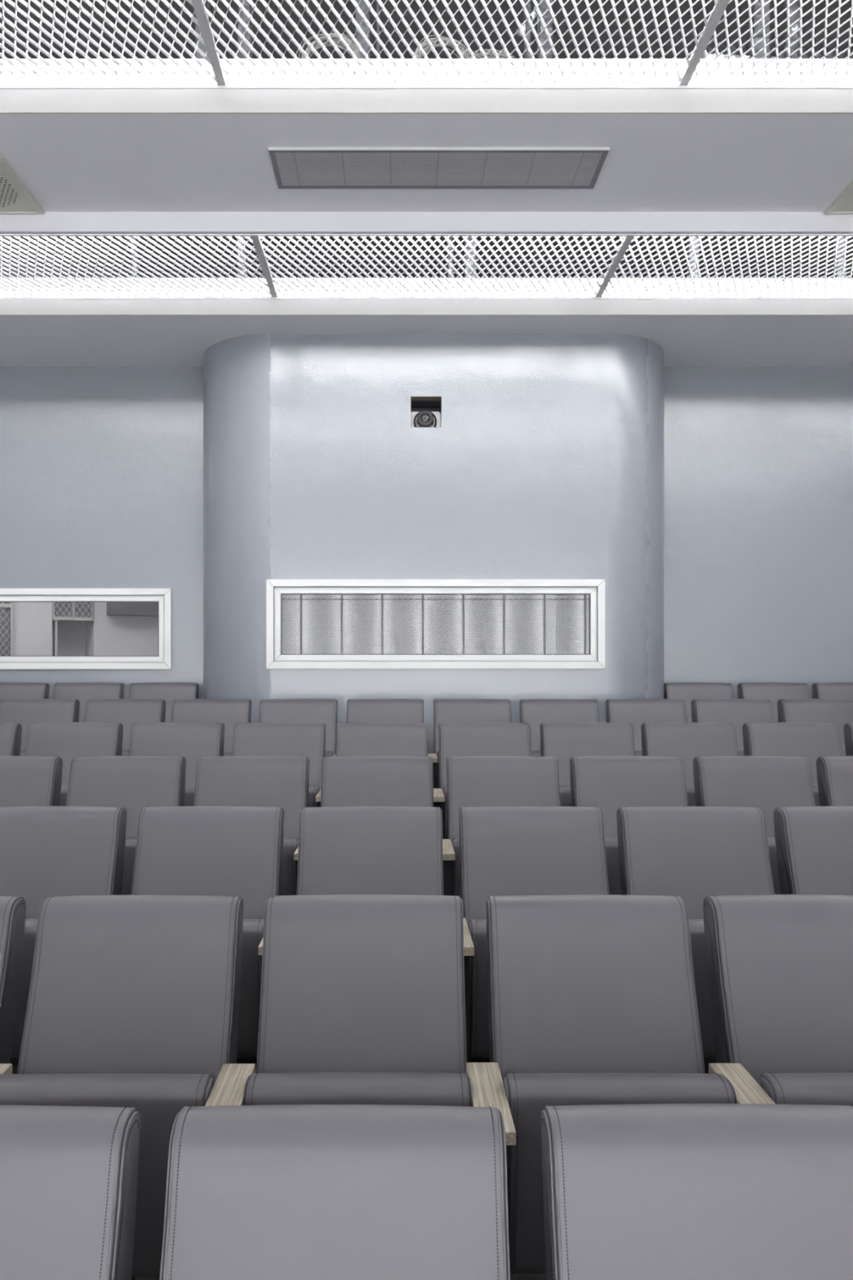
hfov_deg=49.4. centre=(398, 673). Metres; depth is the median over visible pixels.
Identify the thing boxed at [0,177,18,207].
grille
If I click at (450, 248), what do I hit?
hanger
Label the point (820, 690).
seat
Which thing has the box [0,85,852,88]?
trim
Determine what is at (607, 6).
ceiling
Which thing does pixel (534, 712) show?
seat
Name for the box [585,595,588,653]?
screen panel
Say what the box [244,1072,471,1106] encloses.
seat cushion
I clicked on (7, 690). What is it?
seat
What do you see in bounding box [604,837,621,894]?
seat cushion
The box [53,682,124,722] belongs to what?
seat
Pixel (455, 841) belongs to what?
seat cushion
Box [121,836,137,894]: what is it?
seat cushion
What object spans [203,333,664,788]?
wall
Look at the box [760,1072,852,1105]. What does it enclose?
seat cushion
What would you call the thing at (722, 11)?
ceiling panel
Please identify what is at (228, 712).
seat
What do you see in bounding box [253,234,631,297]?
ceiling panel
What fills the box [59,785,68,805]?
seat cushion
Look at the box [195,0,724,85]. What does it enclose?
ceiling panel
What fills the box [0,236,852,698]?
wall
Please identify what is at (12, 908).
seat
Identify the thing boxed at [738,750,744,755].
seat cushion
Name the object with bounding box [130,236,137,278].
hanger
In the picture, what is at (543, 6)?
hanger
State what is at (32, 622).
wall
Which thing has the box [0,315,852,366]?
ceiling
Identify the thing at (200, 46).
hanger
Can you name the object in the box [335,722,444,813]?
seat
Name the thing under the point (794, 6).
hanger
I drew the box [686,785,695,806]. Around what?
seat cushion
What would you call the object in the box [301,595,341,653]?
screen panel
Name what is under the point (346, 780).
seat
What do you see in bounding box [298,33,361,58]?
coil
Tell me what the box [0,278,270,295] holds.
linear light
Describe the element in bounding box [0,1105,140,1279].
seat
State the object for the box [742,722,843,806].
seat
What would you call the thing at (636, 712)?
seat
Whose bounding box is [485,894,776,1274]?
seat
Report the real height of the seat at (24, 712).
1.005 m
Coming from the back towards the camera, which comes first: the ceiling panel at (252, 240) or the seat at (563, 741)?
the ceiling panel at (252, 240)
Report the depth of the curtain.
8.09 m
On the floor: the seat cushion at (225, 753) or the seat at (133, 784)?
the seat at (133, 784)
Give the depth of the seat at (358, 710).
5.92 m
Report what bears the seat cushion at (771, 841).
on the seat at (766, 783)
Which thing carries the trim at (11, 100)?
attached to the ceiling at (88, 173)
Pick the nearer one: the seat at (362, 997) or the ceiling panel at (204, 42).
the seat at (362, 997)
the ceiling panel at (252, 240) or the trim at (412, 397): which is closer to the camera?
the ceiling panel at (252, 240)
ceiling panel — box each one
[0,0,222,85]
[0,234,274,297]
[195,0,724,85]
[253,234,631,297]
[598,234,852,297]
[684,0,852,85]
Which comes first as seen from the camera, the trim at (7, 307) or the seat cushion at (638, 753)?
the seat cushion at (638, 753)
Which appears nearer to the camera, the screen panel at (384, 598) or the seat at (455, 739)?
the seat at (455, 739)
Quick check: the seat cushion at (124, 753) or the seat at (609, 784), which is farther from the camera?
the seat cushion at (124, 753)
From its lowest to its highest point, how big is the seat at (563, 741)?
1.005 m
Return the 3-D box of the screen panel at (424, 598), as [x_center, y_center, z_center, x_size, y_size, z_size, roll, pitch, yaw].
[0.387,-0.108,8.002,0.351,2.364,0.032,0,0,0]
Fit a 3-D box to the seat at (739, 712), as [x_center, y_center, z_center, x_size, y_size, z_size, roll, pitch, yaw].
[2.191,0.668,5.758,0.565,1.005,0.595,0,0,0]
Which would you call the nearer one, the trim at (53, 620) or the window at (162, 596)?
the window at (162, 596)
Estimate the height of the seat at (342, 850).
1.005 m
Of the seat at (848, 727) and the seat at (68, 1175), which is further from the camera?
the seat at (848, 727)
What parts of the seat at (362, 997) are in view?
backrest, armrest, panel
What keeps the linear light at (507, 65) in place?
attached to the ceiling at (88, 173)
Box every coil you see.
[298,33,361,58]
[413,35,469,58]
[465,48,515,58]
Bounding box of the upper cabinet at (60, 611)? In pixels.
[52,602,93,621]
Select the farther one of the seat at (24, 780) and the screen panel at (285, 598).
the screen panel at (285, 598)
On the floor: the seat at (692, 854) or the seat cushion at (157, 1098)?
the seat at (692, 854)
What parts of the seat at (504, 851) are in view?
backrest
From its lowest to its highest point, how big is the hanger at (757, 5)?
1.009 m
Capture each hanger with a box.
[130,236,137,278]
[195,0,208,58]
[236,236,248,278]
[237,0,252,58]
[355,0,369,58]
[376,1,380,57]
[446,236,453,278]
[464,236,475,278]
[524,0,531,58]
[537,0,553,58]
[687,236,699,278]
[749,0,770,58]
[785,0,799,58]
[833,236,846,278]
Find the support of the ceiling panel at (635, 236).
attached to the ceiling at (88, 173)
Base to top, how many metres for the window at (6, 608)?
2.204 m
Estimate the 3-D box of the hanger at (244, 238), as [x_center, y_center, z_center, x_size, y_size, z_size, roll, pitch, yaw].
[-1.081,-3.226,6.401,0.079,1.256,0.078,0,0,0]
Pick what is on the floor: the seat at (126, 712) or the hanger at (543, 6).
the seat at (126, 712)
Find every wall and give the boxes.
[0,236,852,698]
[12,602,158,655]
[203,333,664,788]
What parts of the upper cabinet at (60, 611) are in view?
door, door frame, door, door frame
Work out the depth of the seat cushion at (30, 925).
2.87 m
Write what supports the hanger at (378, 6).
hanging from the ceiling at (607, 6)
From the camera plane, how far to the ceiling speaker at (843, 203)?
5.09 m
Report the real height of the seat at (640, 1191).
1.005 m
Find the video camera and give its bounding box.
[410,410,440,426]
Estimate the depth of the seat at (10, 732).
5.02 m
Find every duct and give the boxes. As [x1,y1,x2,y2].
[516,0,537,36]
[701,41,852,58]
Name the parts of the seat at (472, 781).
backrest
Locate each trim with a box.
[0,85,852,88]
[0,88,852,113]
[0,297,852,299]
[0,299,852,315]
[53,620,53,655]
[54,620,57,655]
[410,395,441,400]
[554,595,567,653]
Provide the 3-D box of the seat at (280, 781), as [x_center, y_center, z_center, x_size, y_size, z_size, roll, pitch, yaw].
[-0.619,0.875,3.933,0.565,1.005,0.595,0,0,0]
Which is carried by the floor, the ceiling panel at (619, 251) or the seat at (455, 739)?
the seat at (455, 739)
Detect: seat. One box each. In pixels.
[0,682,49,700]
[0,698,79,755]
[0,722,22,755]
[0,755,62,806]
[0,805,127,1068]
[0,894,255,1279]
[0,895,26,1074]
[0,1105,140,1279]
[24,722,123,805]
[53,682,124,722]
[66,755,186,894]
[83,698,165,755]
[128,682,199,722]
[128,722,224,806]
[131,805,284,1057]
[159,1104,510,1279]
[170,698,251,755]
[193,755,309,895]
[231,722,325,807]
[243,894,515,1239]
[258,698,337,756]
[296,806,474,1062]
[320,755,454,895]
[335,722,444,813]
[346,698,437,788]
[433,698,511,788]
[438,722,531,839]
[446,755,560,897]
[458,806,608,1057]
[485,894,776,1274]
[519,698,599,756]
[539,722,635,806]
[540,1103,852,1279]
[569,755,688,894]
[604,698,687,755]
[616,806,775,1073]
[640,722,738,806]
[664,682,733,722]
[691,698,774,755]
[693,755,816,894]
[702,894,852,1105]
[737,682,810,722]
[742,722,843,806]
[773,805,852,894]
[777,698,852,755]
[812,682,852,699]
[816,755,852,806]
[843,722,852,755]
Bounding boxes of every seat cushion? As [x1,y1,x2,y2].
[0,1073,213,1275]
[10,918,37,1057]
[19,750,25,755]
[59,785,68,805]
[121,750,128,755]
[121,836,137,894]
[183,785,195,806]
[223,751,232,755]
[236,918,263,1057]
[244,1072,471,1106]
[281,837,298,895]
[308,786,319,807]
[324,751,333,756]
[442,786,447,839]
[452,837,460,897]
[468,919,489,1057]
[504,1072,734,1274]
[531,751,541,756]
[560,786,571,806]
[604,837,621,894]
[635,750,642,755]
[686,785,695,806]
[688,919,715,1057]
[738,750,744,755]
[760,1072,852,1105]
[767,837,781,894]
[813,785,820,806]
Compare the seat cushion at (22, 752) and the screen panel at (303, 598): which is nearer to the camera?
the seat cushion at (22, 752)
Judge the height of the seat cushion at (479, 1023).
0.449 m
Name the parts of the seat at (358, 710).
backrest, armrest, panel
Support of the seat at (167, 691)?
on the floor
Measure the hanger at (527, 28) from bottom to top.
1.009 m
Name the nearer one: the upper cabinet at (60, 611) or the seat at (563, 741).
the seat at (563, 741)
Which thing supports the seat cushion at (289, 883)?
on the seat at (280, 781)
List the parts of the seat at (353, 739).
backrest, panel, armrest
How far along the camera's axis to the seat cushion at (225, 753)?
5.60 m
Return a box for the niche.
[410,400,440,426]
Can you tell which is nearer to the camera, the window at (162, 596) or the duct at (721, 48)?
the duct at (721, 48)
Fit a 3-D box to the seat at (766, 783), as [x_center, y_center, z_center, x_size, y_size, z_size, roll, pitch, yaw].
[1.620,0.875,3.929,0.565,1.005,0.595,0,0,0]
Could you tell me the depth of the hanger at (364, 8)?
4.62 m
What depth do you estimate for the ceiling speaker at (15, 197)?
5.00 m
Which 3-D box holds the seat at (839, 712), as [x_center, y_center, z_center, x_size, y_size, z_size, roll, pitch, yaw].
[2.750,0.668,5.753,0.565,1.005,0.595,0,0,0]
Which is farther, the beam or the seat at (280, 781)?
the beam
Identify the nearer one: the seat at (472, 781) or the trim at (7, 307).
the seat at (472, 781)
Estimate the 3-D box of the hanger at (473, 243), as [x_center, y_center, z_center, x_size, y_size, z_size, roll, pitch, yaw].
[0.500,-3.227,6.425,0.074,1.247,0.050,0,0,0]
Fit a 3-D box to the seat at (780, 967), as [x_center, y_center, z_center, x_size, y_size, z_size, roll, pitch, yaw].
[1.068,1.067,2.110,0.565,1.005,0.595,0,0,0]
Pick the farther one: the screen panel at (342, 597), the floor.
the screen panel at (342, 597)
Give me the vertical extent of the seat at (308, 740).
1.005 m
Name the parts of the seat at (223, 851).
backrest, armrest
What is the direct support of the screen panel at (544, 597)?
on the floor
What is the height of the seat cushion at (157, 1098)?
0.449 m
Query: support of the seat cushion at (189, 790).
on the seat at (191, 741)
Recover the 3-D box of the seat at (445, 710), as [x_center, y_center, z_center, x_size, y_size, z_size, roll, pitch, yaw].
[0.511,0.668,5.753,0.565,1.005,0.595,0,0,0]
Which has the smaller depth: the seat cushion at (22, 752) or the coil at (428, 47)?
the coil at (428, 47)
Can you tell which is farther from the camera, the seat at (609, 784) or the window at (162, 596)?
the window at (162, 596)
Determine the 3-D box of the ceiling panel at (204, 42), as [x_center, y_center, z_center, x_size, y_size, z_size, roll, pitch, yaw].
[-1.884,-2.728,3.855,2.135,0.024,0.868,0,0,0]
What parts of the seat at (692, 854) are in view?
backrest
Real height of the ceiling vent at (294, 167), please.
0.014 m
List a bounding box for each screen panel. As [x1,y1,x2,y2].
[282,595,301,653]
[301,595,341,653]
[341,595,382,653]
[382,595,422,653]
[422,595,463,653]
[463,595,504,653]
[504,595,545,653]
[545,595,585,653]
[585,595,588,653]
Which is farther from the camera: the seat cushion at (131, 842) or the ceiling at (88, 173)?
the ceiling at (88, 173)
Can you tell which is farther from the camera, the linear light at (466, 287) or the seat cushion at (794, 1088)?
the linear light at (466, 287)
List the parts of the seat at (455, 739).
backrest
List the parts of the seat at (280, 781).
backrest, armrest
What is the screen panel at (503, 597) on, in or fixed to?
on the floor
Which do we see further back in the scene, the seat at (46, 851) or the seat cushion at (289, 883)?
the seat cushion at (289, 883)
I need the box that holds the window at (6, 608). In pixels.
[0,602,12,655]
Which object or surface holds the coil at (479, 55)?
on the ceiling at (88, 173)
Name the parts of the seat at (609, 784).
backrest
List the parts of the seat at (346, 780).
backrest, panel, armrest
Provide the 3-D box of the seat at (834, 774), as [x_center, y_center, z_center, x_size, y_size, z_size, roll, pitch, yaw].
[2.180,0.875,3.928,0.565,1.005,0.595,0,0,0]
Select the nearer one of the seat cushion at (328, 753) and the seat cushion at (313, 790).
the seat cushion at (313, 790)
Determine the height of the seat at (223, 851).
1.005 m
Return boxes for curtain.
[281,594,588,653]
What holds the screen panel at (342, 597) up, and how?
on the floor
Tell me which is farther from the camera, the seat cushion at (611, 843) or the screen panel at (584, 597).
the screen panel at (584, 597)
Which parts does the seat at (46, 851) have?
backrest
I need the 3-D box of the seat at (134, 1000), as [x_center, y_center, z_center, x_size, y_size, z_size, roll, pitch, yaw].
[-0.612,1.067,2.105,0.565,1.005,0.595,0,0,0]
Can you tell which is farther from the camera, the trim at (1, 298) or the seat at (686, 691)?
the seat at (686, 691)
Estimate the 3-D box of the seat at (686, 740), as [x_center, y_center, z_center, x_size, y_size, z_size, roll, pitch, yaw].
[1.625,0.772,4.846,0.565,1.005,0.595,0,0,0]
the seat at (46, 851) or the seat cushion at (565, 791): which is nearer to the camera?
the seat at (46, 851)
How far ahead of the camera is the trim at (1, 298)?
6.09 m
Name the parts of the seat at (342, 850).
backrest, panel, armrest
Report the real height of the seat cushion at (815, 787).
0.449 m
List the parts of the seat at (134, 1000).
backrest, armrest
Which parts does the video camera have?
len glass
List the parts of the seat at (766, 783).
backrest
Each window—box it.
[0,588,171,669]
[0,602,12,655]
[266,579,605,668]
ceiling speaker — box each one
[0,154,44,213]
[824,181,852,213]
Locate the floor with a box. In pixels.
[9,1056,546,1279]
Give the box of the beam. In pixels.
[106,602,158,617]
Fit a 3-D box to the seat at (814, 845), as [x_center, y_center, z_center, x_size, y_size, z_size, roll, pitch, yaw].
[1.619,0.972,3.021,0.565,1.005,0.595,0,0,0]
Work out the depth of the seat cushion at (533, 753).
5.60 m
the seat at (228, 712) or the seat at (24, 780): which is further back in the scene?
the seat at (228, 712)
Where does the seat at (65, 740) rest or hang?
on the floor
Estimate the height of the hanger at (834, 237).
1.247 m
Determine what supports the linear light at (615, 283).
attached to the ceiling at (25, 340)
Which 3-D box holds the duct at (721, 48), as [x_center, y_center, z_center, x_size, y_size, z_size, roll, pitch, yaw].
[2.675,-3.362,5.200,1.929,0.568,0.233,0,0,12]
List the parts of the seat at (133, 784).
backrest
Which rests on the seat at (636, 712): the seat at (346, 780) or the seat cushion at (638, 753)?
the seat cushion at (638, 753)
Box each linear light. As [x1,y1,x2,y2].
[0,58,852,84]
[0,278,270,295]
[272,278,603,295]
[602,278,852,295]
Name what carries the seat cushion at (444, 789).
on the seat at (455, 739)
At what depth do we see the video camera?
6.52 m
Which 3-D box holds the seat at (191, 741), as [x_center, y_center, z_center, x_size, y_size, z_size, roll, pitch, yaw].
[-1.175,0.772,4.846,0.565,1.005,0.595,0,0,0]
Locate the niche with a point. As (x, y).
(415, 406)
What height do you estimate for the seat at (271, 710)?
1.005 m
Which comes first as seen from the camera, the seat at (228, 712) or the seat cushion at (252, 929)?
the seat cushion at (252, 929)
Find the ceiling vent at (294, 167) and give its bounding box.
[267,146,609,188]
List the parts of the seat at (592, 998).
backrest, armrest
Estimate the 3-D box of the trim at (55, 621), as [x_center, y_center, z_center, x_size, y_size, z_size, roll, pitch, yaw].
[-3.461,0.272,9.359,0.024,1.604,0.032,0,0,-29]
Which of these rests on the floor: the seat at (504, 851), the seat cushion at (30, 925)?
the seat at (504, 851)
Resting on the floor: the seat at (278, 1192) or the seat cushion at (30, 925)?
the seat at (278, 1192)
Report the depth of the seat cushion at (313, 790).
4.69 m
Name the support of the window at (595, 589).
in the wall at (545, 459)
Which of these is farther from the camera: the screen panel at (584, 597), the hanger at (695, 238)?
the screen panel at (584, 597)
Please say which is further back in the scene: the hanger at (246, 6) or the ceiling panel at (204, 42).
the hanger at (246, 6)
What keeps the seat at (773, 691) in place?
on the floor
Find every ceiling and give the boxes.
[0,0,852,58]
[0,113,852,234]
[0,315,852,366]

